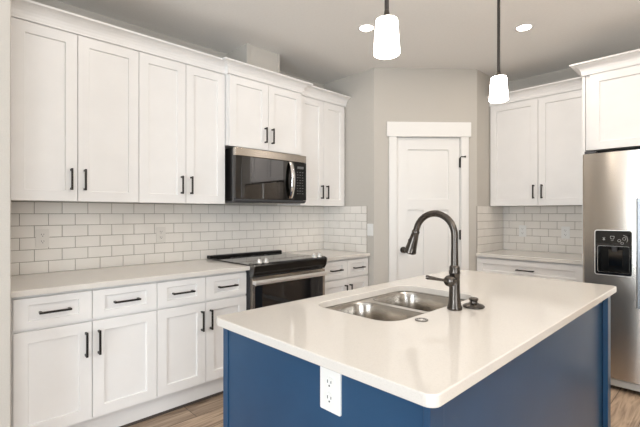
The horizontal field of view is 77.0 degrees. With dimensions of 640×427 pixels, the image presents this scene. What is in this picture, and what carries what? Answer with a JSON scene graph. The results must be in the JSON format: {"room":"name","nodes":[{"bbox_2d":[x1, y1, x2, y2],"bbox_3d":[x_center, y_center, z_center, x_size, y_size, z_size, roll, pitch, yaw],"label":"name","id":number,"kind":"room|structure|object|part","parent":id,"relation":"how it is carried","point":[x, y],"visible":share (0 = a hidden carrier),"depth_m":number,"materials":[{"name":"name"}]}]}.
{"room":"kitchen","nodes":[
{"label":"kitchen","id":0,"kind":"room"},
{"bbox_2d":[0,0,10,426],"bbox_3d":[-1.757,-0.053,2.081,0.163,2.700,0.800,0,0,-44],"label":"wall","id":1,"kind":"structure","parent":0,"point":[5,5],"depth_m":1.84,"materials":[{"name":"paint"}]},
{"bbox_2d":[12,0,323,275],"bbox_3d":[-2.364,-0.053,2.135,6.765,2.700,0.120,0,0,-44],"label":"wall","id":2,"kind":"structure","parent":0,"point":[52,3],"depth_m":3.04,"materials":[{"name":"paint"}]},
{"bbox_2d":[11,16,138,202],"bbox_3d":[-1.582,-0.587,2.551,0.738,1.024,0.364,0,0,-44],"label":"upper cabinet","id":3,"kind":"object","parent":2,"relation":"attached to","point":[75,97],"visible":0.98,"depth_m":2.43,"materials":[{"name":"paint"}]},
{"bbox_3d":[-1.599,-0.581,2.345,0.323,1.012,0.019,0,0,-44],"label":"door","id":4,"kind":"part","parent":3,"relation":"part of","materials":[{"name":"paint"}]},
{"bbox_3d":[-1.488,-0.206,2.413,0.011,0.130,0.036,0,0,-44],"label":"handle","id":5,"kind":"part","parent":3,"relation":"part of","materials":[{"name":"grey metal"}]},
{"bbox_3d":[-1.436,-0.206,2.464,0.011,0.130,0.036,0,0,-44],"label":"handle","id":6,"kind":"part","parent":3,"relation":"part of","materials":[{"name":"grey metal"}]},
{"bbox_3d":[-1.351,-0.581,2.584,0.357,1.012,0.019,0,0,-44],"label":"door","id":7,"kind":"part","parent":3,"relation":"part of","materials":[{"name":"paint"}]},
{"bbox_2d":[11,0,225,73],"bbox_3d":[-1.219,-1.136,2.648,1.395,0.090,0.070,0,0,-44],"label":"crown molding","id":8,"kind":"structure","parent":3,"relation":"attached to","point":[28,10],"depth_m":2.55,"materials":[{"name":"paint"}]},
{"bbox_2d":[11,201,323,275],"bbox_3d":[-0.964,0.154,3.396,2.800,0.458,0.010,0,0,-44],"label":"tile backsplash","id":9,"kind":"structure","parent":2,"relation":"attached to","point":[81,235],"depth_m":3.05,"materials":[{"name":"tile"}]},
{"bbox_2d":[36,229,48,247],"bbox_3d":[-1.785,0.159,2.590,0.072,0.118,0.009,0,0,-44],"label":"wall outlet","id":10,"kind":"object","parent":9,"relation":"attached to","point":[42,235],"visible":1,"depth_m":2.59,"materials":[{"name":"white plastic"}]},
{"bbox_2d":[156,227,165,241],"bbox_3d":[-1.233,0.164,3.123,0.072,0.118,0.009,0,0,-44],"label":"wall outlet","id":11,"kind":"object","parent":9,"relation":"attached to","point":[160,231],"visible":1,"depth_m":3.12,"materials":[{"name":"white plastic"}]},
{"bbox_2d":[125,51,224,203],"bbox_3d":[-1.080,-0.587,3.035,0.657,1.024,0.364,0,0,-44],"label":"upper cabinet","id":12,"kind":"object","parent":2,"relation":"attached to","point":[182,105],"visible":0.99,"depth_m":2.90,"materials":[{"name":"paint"}]},
{"bbox_3d":[-1.102,-0.581,2.825,0.328,1.012,0.019,0,0,-44],"label":"door","id":13,"kind":"part","parent":12,"relation":"part of","materials":[{"name":"paint"}]},
{"bbox_3d":[-0.990,-0.206,2.895,0.011,0.130,0.036,0,0,-44],"label":"handle","id":14,"kind":"part","parent":12,"relation":"part of","materials":[{"name":"grey metal"}]},
{"bbox_3d":[-0.938,-0.206,2.945,0.011,0.130,0.036,0,0,-44],"label":"handle","id":15,"kind":"part","parent":12,"relation":"part of","materials":[{"name":"grey metal"}]},
{"bbox_3d":[-0.867,-0.581,3.052,0.319,1.012,0.019,0,0,-44],"label":"door","id":16,"kind":"part","parent":12,"relation":"part of","materials":[{"name":"paint"}]},
{"bbox_2d":[278,85,350,205],"bbox_3d":[-0.049,-0.628,4.006,0.631,1.106,0.399,0,0,-44],"label":"upper cabinet","id":17,"kind":"object","parent":2,"relation":"attached to","point":[322,110],"visible":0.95,"depth_m":3.92,"materials":[{"name":"paint"}]},
{"bbox_3d":[-0.080,-0.581,3.812,0.304,1.012,0.019,0,0,-44],"label":"door","id":18,"kind":"part","parent":17,"relation":"part of","materials":[{"name":"paint"}]},
{"bbox_3d":[0.065,-1.136,3.888,0.631,0.090,0.070,0,0,-44],"label":"crown moulding","id":19,"kind":"part","parent":17,"relation":"part of","materials":[{"name":"paint"}]},
{"bbox_3d":[0.138,-0.581,4.022,0.294,1.012,0.019,0,0,-44],"label":"door","id":20,"kind":"part","parent":17,"relation":"part of","materials":[{"name":"paint"}]},
{"bbox_2d":[227,44,276,86],"bbox_3d":[-0.592,-1.252,3.547,0.333,0.302,0.310,0,0,-44],"label":"wall","id":21,"kind":"structure","parent":0,"point":[259,57],"depth_m":3.42,"materials":[{"name":"paint"}]},
{"bbox_2d":[246,43,279,78],"bbox_3d":[-0.482,-1.252,3.434,0.345,0.302,0.009,0,0,-44],"label":"trim","id":22,"kind":"structure","parent":21,"relation":"attached to","point":[247,44],"depth_m":3.32,"materials":[{"name":"paint"}]},
{"bbox_2d":[222,57,312,154],"bbox_3d":[-0.540,-0.856,3.505,0.908,0.650,0.439,0,0,-44],"label":"upper cabinet","id":23,"kind":"object","parent":21,"relation":"attached to","point":[259,114],"visible":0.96,"depth_m":3.36,"materials":[{"name":"paint"}]},
{"bbox_3d":[-0.577,-0.809,3.276,0.372,0.556,0.019,0,0,-44],"label":"door","id":24,"kind":"part","parent":23,"relation":"part of","materials":[{"name":"paint"}]},
{"bbox_2d":[225,147,305,203],"bbox_3d":[-0.513,-0.301,3.493,0.734,0.428,0.467,0,0,-44],"label":"microwave","id":25,"kind":"object","parent":23,"relation":"attached to","point":[252,176],"visible":0.98,"depth_m":3.30,"materials":[{"name":"silver metal"}]},
{"bbox_3d":[-0.451,-0.284,3.326,0.592,0.334,0.036,0,0,-44],"label":"door","id":26,"kind":"part","parent":25,"relation":"part of","materials":[{"name":"grey glass"}]},
{"bbox_3d":[-0.268,-0.284,3.477,0.120,0.330,0.002,0,0,-44],"label":"door trim","id":27,"kind":"part","parent":25,"relation":"part of","materials":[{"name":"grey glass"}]},
{"bbox_3d":[-0.240,-0.288,3.471,0.040,0.315,0.056,0,0,-44],"label":"handle","id":28,"kind":"part","parent":25,"relation":"part of","materials":[{"name":"silver metal"}]},
{"bbox_3d":[-0.186,-0.284,3.582,0.140,0.334,0.036,0,0,-44],"label":"control panel","id":29,"kind":"part","parent":25,"relation":"part of","materials":[{"name":"black plastic"}]},
{"bbox_3d":[-0.449,-0.653,3.361,0.011,0.130,0.036,0,0,-44],"label":"handle","id":30,"kind":"part","parent":23,"relation":"part of","materials":[{"name":"grey metal"}]},
{"bbox_3d":[-0.451,-1.136,3.412,0.908,0.090,0.181,0,0,-44],"label":"crown moulding","id":31,"kind":"part","parent":23,"relation":"part of","materials":[{"name":"paint"}]},
{"bbox_3d":[-0.397,-0.653,3.412,0.011,0.130,0.036,0,0,-44],"label":"handle","id":32,"kind":"part","parent":23,"relation":"part of","materials":[{"name":"grey metal"}]},
{"bbox_3d":[-0.308,-0.809,3.536,0.370,0.556,0.019,0,0,-44],"label":"door","id":33,"kind":"part","parent":23,"relation":"part of","materials":[{"name":"paint"}]},
{"bbox_2d":[55,0,639,83],"bbox_3d":[0.217,-1.453,0.374,8.332,0.100,6.300,0,0,-44],"label":"ceiling","id":34,"kind":"structure","parent":0,"point":[320,41],"depth_m":3.09,"materials":[{"name":"paint"}]},
{"bbox_2d":[357,24,374,31],"bbox_3d":[0.352,-1.401,3.046,0.140,0.004,0.140,0,0,-44],"label":"recessed light","id":35,"kind":"object","parent":34,"relation":"in","point":[364,27],"visible":0.98,"depth_m":3.05,"materials":[{"name":"white paint"}]},
{"bbox_2d":[374,0,399,58],"bbox_3d":[0.243,-0.991,1.470,0.128,0.825,0.128,0,0,-44],"label":"pendant lamp","id":36,"kind":"object","parent":34,"relation":"hanging from","point":[386,41],"visible":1,"depth_m":1.44,"materials":[{"name":"white glass"}]},
{"bbox_3d":[0.243,-1.060,1.470,0.016,0.645,0.016,0,0,-44],"label":"stem","id":37,"kind":"part","parent":36,"relation":"part of","materials":[{"name":"brown metal"}]},
{"bbox_2d":[489,0,508,102],"bbox_3d":[0.959,-1.002,2.160,0.128,0.801,0.128,0,0,-44],"label":"pendant lamp","id":38,"kind":"object","parent":34,"relation":"hanging from","point":[498,85],"visible":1,"depth_m":2.14,"materials":[{"name":"white glass"}]},
{"bbox_3d":[0.959,-1.073,2.160,0.016,0.621,0.016,0,0,-44],"label":"stem","id":39,"kind":"part","parent":38,"relation":"part of","materials":[{"name":"brown metal"}]},
{"bbox_3d":[0.959,-0.667,2.160,0.096,0.130,0.096,0,0,-44],"label":"lamp shade","id":40,"kind":"part","parent":38,"relation":"part of","materials":[{"name":"white glass"}]},
{"bbox_2d":[514,23,534,31],"bbox_3d":[1.540,-1.401,3.038,0.140,0.004,0.140,0,0,-44],"label":"recessed light","id":41,"kind":"object","parent":34,"relation":"in","point":[527,26],"visible":1,"depth_m":3.03,"materials":[{"name":"white paint"}]},
{"bbox_2d":[324,68,373,285],"bbox_3d":[0.315,-0.053,4.159,0.100,2.700,0.690,0,0,-44],"label":"wall","id":42,"kind":"structure","parent":0,"point":[359,109],"depth_m":4.00,"materials":[{"name":"paint"}]},
{"bbox_2d":[324,206,366,252],"bbox_3d":[0.250,0.154,4.146,0.010,0.458,0.597,0,0,-44],"label":"tile backsplash","id":43,"kind":"structure","parent":42,"relation":"attached to","point":[345,227],"depth_m":4.12,"materials":[{"name":"tile"}]},
{"bbox_2d":[367,224,372,235],"bbox_3d":[0.485,0.157,3.902,0.011,0.116,0.072,0,0,-44],"label":"light switch","id":44,"kind":"object","parent":42,"relation":"attached to","point":[369,226],"visible":1,"depth_m":3.90,"materials":[{"name":"white plastic"}]},
{"bbox_2d":[129,385,639,426],"bbox_3d":[0.217,1.347,0.374,8.332,0.100,6.300,0,0,-44],"label":"floor","id":45,"kind":"structure","parent":0,"point":[625,403],"depth_m":2.60,"materials":[{"name":"brown wood"}]},
{"bbox_2d":[11,281,156,426],"bbox_3d":[-1.477,0.856,2.443,0.738,0.883,0.665,0,0,-44],"label":"base cabinet","id":46,"kind":"object","parent":45,"relation":"on","point":[86,357],"visible":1,"depth_m":2.21,"materials":[{"name":"paint"}]},
{"bbox_3d":[-1.399,0.507,2.120,0.349,0.156,0.019,0,0,-44],"label":"drawer","id":47,"kind":"part","parent":46,"relation":"part of","materials":[{"name":"paint"}]},
{"bbox_3d":[-1.399,0.868,2.120,0.349,0.538,0.019,0,0,-44],"label":"door","id":48,"kind":"part","parent":46,"relation":"part of","materials":[{"name":"paint"}]},
{"bbox_3d":[-1.379,0.507,2.100,0.145,0.011,0.036,0,0,-44],"label":"handle","id":49,"kind":"part","parent":46,"relation":"part of","materials":[{"name":"grey metal"}]},
{"bbox_3d":[-1.276,0.717,2.200,0.011,0.135,0.036,0,0,-44],"label":"handle","id":50,"kind":"part","parent":46,"relation":"part of","materials":[{"name":"grey metal"}]},
{"bbox_3d":[-1.229,0.717,2.245,0.011,0.135,0.036,0,0,-44],"label":"handle","id":51,"kind":"part","parent":46,"relation":"part of","materials":[{"name":"grey metal"}]},
{"bbox_3d":[-1.142,0.507,2.368,0.356,0.156,0.019,0,0,-44],"label":"drawer","id":52,"kind":"part","parent":46,"relation":"part of","materials":[{"name":"paint"}]},
{"bbox_3d":[-1.142,0.868,2.368,0.356,0.538,0.019,0,0,-44],"label":"door","id":53,"kind":"part","parent":46,"relation":"part of","materials":[{"name":"paint"}]},
{"bbox_3d":[-1.123,0.507,2.348,0.145,0.011,0.036,0,0,-44],"label":"handle","id":54,"kind":"part","parent":46,"relation":"part of","materials":[{"name":"grey metal"}]},
{"bbox_2d":[11,259,249,297],"bbox_3d":[-1.238,0.398,2.675,1.402,0.030,0.643,0,0,-44],"label":"countertop","id":55,"kind":"structure","parent":46,"relation":"on","point":[62,281],"depth_m":2.49,"materials":[{"name":"stone"}]},
{"bbox_2d":[152,271,245,417],"bbox_3d":[-0.975,0.856,2.928,0.659,0.883,0.665,0,0,-44],"label":"base cabinet","id":56,"kind":"object","parent":45,"relation":"on","point":[189,337],"visible":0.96,"depth_m":2.67,"materials":[{"name":"paint"}]},
{"bbox_3d":[-0.894,0.868,2.607,0.325,0.538,0.019,0,0,-44],"label":"door","id":57,"kind":"part","parent":56,"relation":"part of","materials":[{"name":"paint"}]},
{"bbox_3d":[-0.894,0.507,2.607,0.325,0.156,0.019,0,0,-44],"label":"drawer","id":58,"kind":"part","parent":56,"relation":"part of","materials":[{"name":"paint"}]},
{"bbox_3d":[-0.875,0.507,2.587,0.145,0.011,0.036,0,0,-44],"label":"handle","id":59,"kind":"part","parent":56,"relation":"part of","materials":[{"name":"grey metal"}]},
{"bbox_3d":[-0.780,0.717,2.679,0.011,0.135,0.036,0,0,-44],"label":"handle","id":60,"kind":"part","parent":56,"relation":"part of","materials":[{"name":"grey metal"}]},
{"bbox_3d":[-0.734,0.717,2.724,0.011,0.135,0.036,0,0,-44],"label":"handle","id":61,"kind":"part","parent":56,"relation":"part of","materials":[{"name":"grey metal"}]},
{"bbox_3d":[-0.659,0.507,2.834,0.320,0.156,0.019,0,0,-44],"label":"drawer","id":62,"kind":"part","parent":56,"relation":"part of","materials":[{"name":"paint"}]},
{"bbox_3d":[-0.659,0.868,2.834,0.320,0.538,0.019,0,0,-44],"label":"door","id":63,"kind":"part","parent":56,"relation":"part of","materials":[{"name":"paint"}]},
{"bbox_3d":[-0.640,0.507,2.814,0.145,0.011,0.036,0,0,-44],"label":"handle","id":64,"kind":"part","parent":56,"relation":"part of","materials":[{"name":"grey metal"}]},
{"bbox_2d":[207,250,327,309],"bbox_3d":[-0.438,0.800,3.402,0.769,0.934,0.697,0,0,-44],"label":"range","id":65,"kind":"object","parent":45,"relation":"on","point":[274,277],"visible":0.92,"depth_m":3.18,"materials":[{"name":"grey metal"}]},
{"bbox_3d":[-0.660,0.366,3.632,0.761,0.029,0.057,0,0,-44],"label":"vent trim","id":66,"kind":"part","parent":65,"relation":"part of","materials":[{"name":"black ceramic"}]},
{"bbox_2d":[209,252,316,265],"bbox_3d":[-0.444,0.377,3.409,0.769,0.009,0.595,0,0,-44],"label":"cooktop","id":67,"kind":"object","parent":65,"relation":"in","point":[247,258],"depth_m":3.41,"materials":[{"name":"black glass"}]},
{"bbox_3d":[-0.236,0.775,3.193,0.741,0.613,0.030,0,0,-44],"label":"oven door","id":68,"kind":"part","parent":65,"relation":"part of","materials":[{"name":"black glass"}]},
{"bbox_3d":[-0.230,0.410,3.172,0.723,0.089,0.072,0,0,-44],"label":"control panel","id":69,"kind":"part","parent":65,"relation":"part of","materials":[{"name":"black metal"}]},
{"bbox_3d":[-0.212,0.505,3.168,0.737,0.037,0.041,0,0,-44],"label":"handle","id":70,"kind":"part","parent":65,"relation":"part of","materials":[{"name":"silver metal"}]},
{"bbox_2d":[325,257,367,294],"bbox_3d":[0.043,0.856,3.911,0.631,0.883,0.665,0,0,-44],"label":"base cabinet","id":71,"kind":"object","parent":45,"relation":"on","point":[344,274],"visible":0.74,"depth_m":3.69,"materials":[{"name":"paint"}]},
{"bbox_2d":[285,249,369,260],"bbox_3d":[0.037,0.398,3.906,0.626,0.030,0.643,0,0,-44],"label":"countertop","id":72,"kind":"structure","parent":71,"relation":"on","point":[331,255],"depth_m":3.85,"materials":[{"name":"stone"}]},
{"bbox_3d":[0.131,0.507,3.597,0.310,0.156,0.019,0,0,-44],"label":"drawer","id":73,"kind":"part","parent":71,"relation":"part of","materials":[{"name":"paint"}]},
{"bbox_3d":[0.131,0.868,3.597,0.310,0.538,0.019,0,0,-44],"label":"door","id":74,"kind":"part","parent":71,"relation":"part of","materials":[{"name":"paint"}]},
{"bbox_3d":[0.353,0.868,3.811,0.298,0.538,0.019,0,0,-44],"label":"door","id":75,"kind":"part","parent":71,"relation":"part of","materials":[{"name":"paint"}]},
{"bbox_3d":[0.353,0.507,3.811,0.298,0.156,0.019,0,0,-44],"label":"drawer","id":76,"kind":"part","parent":71,"relation":"part of","materials":[{"name":"paint"}]},
{"bbox_2d":[223,296,610,426],"bbox_3d":[0.584,0.856,1.816,1.787,0.883,0.878,0,0,-44],"label":"kitchen island","id":77,"kind":"object","parent":45,"relation":"on","point":[563,380],"visible":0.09,"depth_m":1.35,"materials":[{"name":"blue paint"}]},
{"bbox_3d":[-0.333,0.805,1.519,0.055,0.783,0.032,0,0,-44],"label":"corner post","id":78,"kind":"part","parent":77,"relation":"part of","materials":[{"name":"blue paint"}]},
{"bbox_3d":[-0.046,0.856,1.201,0.018,0.883,0.820,0,0,-44],"label":"panel","id":79,"kind":"part","parent":77,"relation":"part of","materials":[{"name":"blue paint"}]},
{"bbox_2d":[320,366,341,415],"bbox_3d":[0.028,0.485,1.105,0.009,0.118,0.078,0,0,-44],"label":"wall outlet","id":80,"kind":"object","parent":77,"relation":"attached to","point":[330,381],"visible":0.85,"depth_m":1.10,"materials":[{"name":"white plastic"}]},
{"bbox_2d":[325,376,333,388],"bbox_3d":[0.027,0.464,1.103,0.004,0.029,0.033,0,0,-44],"label":"socket","id":81,"kind":"object","parent":80,"relation":"attached to","point":[329,380],"depth_m":1.10,"materials":[{"name":"white plastic"}]},
{"bbox_2d":[325,392,333,404],"bbox_3d":[0.027,0.506,1.103,0.004,0.029,0.033,0,0,-44],"label":"socket","id":82,"kind":"object","parent":80,"relation":"attached to","point":[329,396],"depth_m":1.10,"materials":[{"name":"white plastic"}]},
{"bbox_2d":[217,269,616,407],"bbox_3d":[0.589,0.398,1.812,1.854,0.030,0.912,0,0,-44],"label":"island countertop","id":83,"kind":"structure","parent":77,"relation":"on","point":[429,364],"depth_m":1.33,"materials":[{"name":"stone"}]},
{"bbox_2d":[326,291,464,320],"bbox_3d":[0.351,0.517,1.788,0.726,0.206,0.455,0,0,-44],"label":"sink","id":84,"kind":"object","parent":83,"relation":"in","point":[399,305],"visible":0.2,"depth_m":1.87,"materials":[{"name":"silver metal"}]},
{"bbox_3d":[0.226,0.516,1.663,0.304,0.201,0.394,0,0,-44],"label":"bowl","id":85,"kind":"part","parent":84,"relation":"part of","materials":[{"name":"silver metal"}]},
{"bbox_3d":[0.477,0.516,1.905,0.320,0.201,0.394,0,0,-44],"label":"bowl","id":86,"kind":"part","parent":84,"relation":"part of","materials":[{"name":"silver metal"}]},
{"bbox_2d":[415,317,427,321],"bbox_3d":[0.364,0.381,1.443,0.047,0.005,0.047,0,0,-44],"label":"cover","id":87,"kind":"object","parent":83,"relation":"on","point":[419,319],"visible":1,"depth_m":1.44,"materials":[{"name":"silver metal"}]},
{"bbox_2d":[404,210,461,310],"bbox_3d":[0.446,0.185,1.662,0.119,0.396,0.263,0,0,-44],"label":"faucet","id":88,"kind":"object","parent":83,"relation":"on","point":[452,280],"visible":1,"depth_m":1.60,"materials":[{"name":"grey metal"}]},
{"bbox_3d":[0.462,0.258,1.597,0.084,0.024,0.018,0,0,17],"label":"lever","id":89,"kind":"part","parent":88,"relation":"part of","materials":[{"name":"grey metal"}]},
{"bbox_2d":[462,297,484,309],"bbox_3d":[0.627,0.363,1.644,0.086,0.040,0.086,0,0,-44],"label":"stopper","id":90,"kind":"object","parent":83,"relation":"on","point":[473,304],"visible":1,"depth_m":1.63,"materials":[{"name":"grey metal"}]},
{"bbox_3d":[0.258,0.856,0.912,0.062,0.883,0.018,0,0,-44],"label":"corner post","id":91,"kind":"part","parent":77,"relation":"part of","materials":[{"name":"blue paint"}]},
{"bbox_3d":[0.872,0.856,1.531,1.758,0.883,0.016,0,0,-44],"label":"panel","id":92,"kind":"part","parent":77,"relation":"part of","materials":[{"name":"blue paint"}]},
{"bbox_3d":[1.501,0.856,2.108,0.062,0.883,0.024,0,0,-44],"label":"corner post","id":93,"kind":"part","parent":77,"relation":"part of","materials":[{"name":"blue paint"}]},
{"bbox_2d":[477,256,581,281],"bbox_3d":[2.040,0.856,3.786,0.665,0.883,0.896,0,0,-44],"label":"base cabinet","id":94,"kind":"object","parent":45,"relation":"on","point":[538,269],"visible":0.23,"depth_m":3.54,"materials":[{"name":"paint"}]},
{"bbox_2d":[476,249,581,264],"bbox_3d":[2.044,0.398,3.784,0.643,0.030,0.887,0,0,-44],"label":"countertop","id":95,"kind":"structure","parent":94,"relation":"on","point":[569,258],"depth_m":3.67,"materials":[{"name":"stone"}]},
{"bbox_2d":[582,76,585,281],"bbox_3d":[2.347,0.103,3.444,0.698,2.387,0.020,0,0,-44],"label":"end panel","id":96,"kind":"object","parent":45,"relation":"on","point":[583,77],"visible":0.22,"depth_m":3.20,"materials":[{"name":"paint"}]},
{"bbox_2d":[583,149,639,391],"bbox_3d":[2.607,0.397,3.031,0.842,1.740,0.905,0,0,-44],"label":"refrigerator","id":97,"kind":"object","parent":45,"relation":"on","point":[611,180],"visible":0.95,"depth_m":2.92,"materials":[{"name":"silver metal"}]},
{"bbox_3d":[2.166,0.259,2.960,0.040,0.041,0.040,0,0,-44],"label":"dispenser spout","id":98,"kind":"part","parent":97,"relation":"part of","materials":[{"name":"grey plastic"}]},
{"bbox_3d":[2.242,0.280,2.820,0.024,0.775,0.047,0,0,-44],"label":"handle","id":99,"kind":"part","parent":97,"relation":"part of","materials":[{"name":"silver metal"}]},
{"bbox_2d":[374,68,476,284],"bbox_3d":[1.021,-0.053,3.951,1.010,2.700,0.110,0,0,-2],"label":"wall","id":100,"kind":"structure","parent":0,"point":[400,94],"depth_m":3.89,"materials":[{"name":"paint"}]},
{"bbox_2d":[387,122,470,281],"bbox_3d":[1.052,0.208,3.886,0.820,2.178,0.025,0,0,-2],"label":"trim","id":101,"kind":"structure","parent":100,"relation":"attached to","point":[394,129],"depth_m":3.87,"materials":[{"name":"white paint"}]},
{"bbox_2d":[397,137,465,280],"bbox_3d":[1.068,0.275,3.927,0.674,2.044,0.162,0,0,-2],"label":"door","id":102,"kind":"structure","parent":100,"relation":"in","point":[428,168],"depth_m":3.92,"materials":[{"name":"white paint"}]},
{"bbox_2d":[477,70,500,251],"bbox_3d":[1.713,-0.053,4.166,0.612,2.700,0.100,0,0,-44],"label":"wall","id":103,"kind":"structure","parent":0,"point":[483,80],"depth_m":4.02,"materials":[{"name":"paint"}]},
{"bbox_2d":[477,206,502,252],"bbox_3d":[1.748,0.154,4.123,0.620,0.458,0.010,0,0,-44],"label":"tile backsplash","id":104,"kind":"structure","parent":103,"relation":"attached to","point":[489,218],"depth_m":4.09,"materials":[{"name":"tile"}]},
{"bbox_2d":[502,68,581,206],"bbox_3d":[3.587,-0.053,2.752,0.120,2.700,4.739,0,0,-44],"label":"wall","id":105,"kind":"structure","parent":0,"point":[569,73],"depth_m":4.05,"materials":[{"name":"paint"}]},
{"bbox_2d":[487,77,581,205],"bbox_3d":[2.135,-0.628,3.879,0.399,1.106,0.896,0,0,-44],"label":"upper cabinet","id":106,"kind":"object","parent":105,"relation":"attached to","point":[536,134],"visible":0.91,"depth_m":3.77,"materials":[{"name":"paint"}]},
{"bbox_3d":[1.899,-0.581,3.952,0.019,1.012,0.446,0,0,-44],"label":"door","id":107,"kind":"part","parent":106,"relation":"part of","materials":[{"name":"paint"}]},
{"bbox_3d":[2.017,-1.136,3.765,0.070,0.090,0.896,0,0,-44],"label":"crown moulding","id":108,"kind":"part","parent":106,"relation":"part of","materials":[{"name":"paint"}]},
{"bbox_3d":[2.061,-0.206,3.745,0.036,0.130,0.011,0,0,-44],"label":"handle","id":109,"kind":"part","parent":106,"relation":"part of","materials":[{"name":"grey metal"}]},
{"bbox_3d":[2.208,-0.581,3.633,0.019,1.012,0.434,0,0,-44],"label":"door","id":110,"kind":"part","parent":106,"relation":"part of","materials":[{"name":"paint"}]},
{"bbox_2d":[503,206,581,253],"bbox_3d":[2.280,0.154,4.011,0.010,0.458,0.889,0,0,-44],"label":"tile backsplash","id":111,"kind":"structure","parent":105,"relation":"attached to","point":[543,224],"depth_m":4.04,"materials":[{"name":"tile"}]},
{"bbox_2d":[519,225,525,236],"bbox_3d":[2.104,0.182,4.180,0.009,0.118,0.072,0,0,-44],"label":"wall outlet","id":112,"kind":"object","parent":111,"relation":"attached to","point":[522,228],"visible":1,"depth_m":4.18,"materials":[{"name":"white plastic"}]},
{"bbox_2d":[561,226,569,238],"bbox_3d":[2.377,0.185,3.898,0.009,0.118,0.072,0,0,-44],"label":"wall outlet","id":113,"kind":"object","parent":111,"relation":"attached to","point":[565,231],"visible":1,"depth_m":3.90,"materials":[{"name":"white plastic"}]},
{"bbox_2d":[569,49,639,152],"bbox_3d":[2.652,-0.839,3.070,0.779,0.684,1.120,0,0,-44],"label":"upper cabinet","id":114,"kind":"object","parent":105,"relation":"attached to","point":[612,81],"visible":0.96,"depth_m":3.06,"materials":[{"name":"paint"}]},
{"bbox_3d":[2.545,-1.136,2.966,0.481,0.090,1.120,0,0,-44],"label":"crown moulding","id":115,"kind":"part","parent":114,"relation":"part of","materials":[{"name":"paint"}]},
{"bbox_3d":[2.281,-0.792,3.010,0.019,0.590,0.444,0,0,-44],"label":"door","id":116,"kind":"part","parent":114,"relation":"part of","materials":[{"name":"paint"}]}
]}

